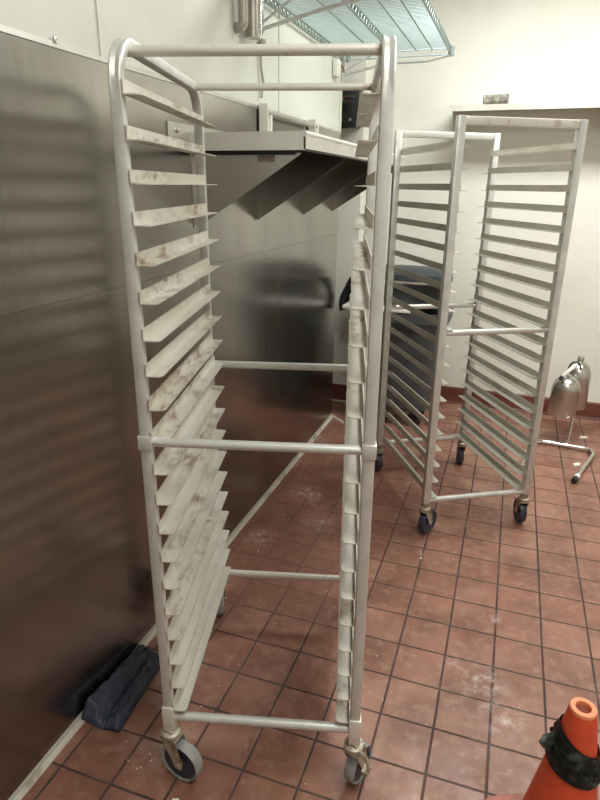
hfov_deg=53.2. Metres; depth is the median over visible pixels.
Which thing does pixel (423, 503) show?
socket
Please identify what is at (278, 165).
wall shelf
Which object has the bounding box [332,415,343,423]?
trim
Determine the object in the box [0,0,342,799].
wall
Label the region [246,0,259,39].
pipe
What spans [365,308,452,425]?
waste bin
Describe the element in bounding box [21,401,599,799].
floor
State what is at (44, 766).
baseboard
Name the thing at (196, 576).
rack
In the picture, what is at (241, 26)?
pipe
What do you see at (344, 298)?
cloth
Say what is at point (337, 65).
junction box
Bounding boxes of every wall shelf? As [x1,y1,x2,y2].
[166,121,405,227]
[449,101,599,131]
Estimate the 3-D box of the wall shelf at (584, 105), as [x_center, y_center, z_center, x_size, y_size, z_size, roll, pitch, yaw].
[2.361,-1.500,3.235,3.032,0.210,0.344,7,21,18]
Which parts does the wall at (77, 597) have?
steel panel, steel panel, steel panel, steel panel, corner trim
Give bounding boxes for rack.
[108,36,396,783]
[374,115,588,532]
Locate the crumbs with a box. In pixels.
[126,433,551,796]
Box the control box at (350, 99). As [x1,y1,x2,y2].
[341,91,362,128]
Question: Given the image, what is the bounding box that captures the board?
[342,301,410,313]
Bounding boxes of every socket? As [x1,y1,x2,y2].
[162,706,177,731]
[348,715,360,744]
[421,501,429,506]
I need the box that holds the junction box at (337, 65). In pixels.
[333,58,344,77]
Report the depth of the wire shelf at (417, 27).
2.70 m
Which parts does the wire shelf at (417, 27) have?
wall post, support arm, wall post, support arm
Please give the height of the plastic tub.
0.166 m
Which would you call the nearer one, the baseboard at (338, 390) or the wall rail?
the wall rail
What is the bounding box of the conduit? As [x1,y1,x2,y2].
[259,39,265,97]
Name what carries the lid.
on the plastic tub
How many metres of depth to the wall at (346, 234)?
4.06 m
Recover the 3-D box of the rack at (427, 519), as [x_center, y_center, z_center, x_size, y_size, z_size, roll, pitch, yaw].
[0.750,-0.337,2.822,0.564,1.742,0.764,-3,20,-11]
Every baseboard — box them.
[13,416,332,799]
[332,383,346,400]
[440,385,599,420]
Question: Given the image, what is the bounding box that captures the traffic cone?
[484,697,599,799]
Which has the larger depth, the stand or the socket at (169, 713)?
the stand
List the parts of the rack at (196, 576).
frame, cross rail, cross rail, cross rail, cross rail, cross rail, cross rail, brake lever, frame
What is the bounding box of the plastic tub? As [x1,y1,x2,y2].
[370,278,452,308]
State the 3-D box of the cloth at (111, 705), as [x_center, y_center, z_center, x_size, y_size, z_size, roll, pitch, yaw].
[-0.530,0.872,1.875,0.124,0.072,0.327,7,21,18]
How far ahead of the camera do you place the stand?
3.59 m
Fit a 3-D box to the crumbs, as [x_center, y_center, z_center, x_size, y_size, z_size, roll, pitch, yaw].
[0.367,0.671,2.574,1.299,0.007,2.569,7,21,18]
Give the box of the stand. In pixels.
[521,355,595,483]
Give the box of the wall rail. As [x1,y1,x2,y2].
[259,103,318,132]
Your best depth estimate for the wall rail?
2.46 m
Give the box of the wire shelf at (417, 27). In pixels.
[259,0,454,76]
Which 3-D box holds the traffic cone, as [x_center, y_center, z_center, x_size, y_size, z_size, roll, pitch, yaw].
[0.606,0.871,1.359,0.270,0.452,0.270,-1,20,-6]
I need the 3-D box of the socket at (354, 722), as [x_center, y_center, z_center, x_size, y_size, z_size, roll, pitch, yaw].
[0.139,0.837,1.524,0.030,0.077,0.030,2,20,4]
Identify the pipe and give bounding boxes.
[234,0,247,32]
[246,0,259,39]
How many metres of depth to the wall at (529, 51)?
3.82 m
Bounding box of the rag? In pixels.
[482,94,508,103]
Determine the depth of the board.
3.68 m
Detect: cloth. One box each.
[82,644,159,732]
[339,277,350,310]
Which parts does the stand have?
tank, handle, tank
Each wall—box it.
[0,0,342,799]
[333,0,374,384]
[372,0,599,402]
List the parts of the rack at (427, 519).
post, cross rail, cross rail, post, rail, cross rail, post, cross rail, rail, post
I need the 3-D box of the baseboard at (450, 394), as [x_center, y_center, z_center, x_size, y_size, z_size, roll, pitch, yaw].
[2.152,0.097,4.059,3.584,0.124,0.020,7,21,18]
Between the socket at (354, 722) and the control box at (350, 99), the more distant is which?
the control box at (350, 99)
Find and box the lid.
[371,265,452,281]
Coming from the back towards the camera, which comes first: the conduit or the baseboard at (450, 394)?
the baseboard at (450, 394)

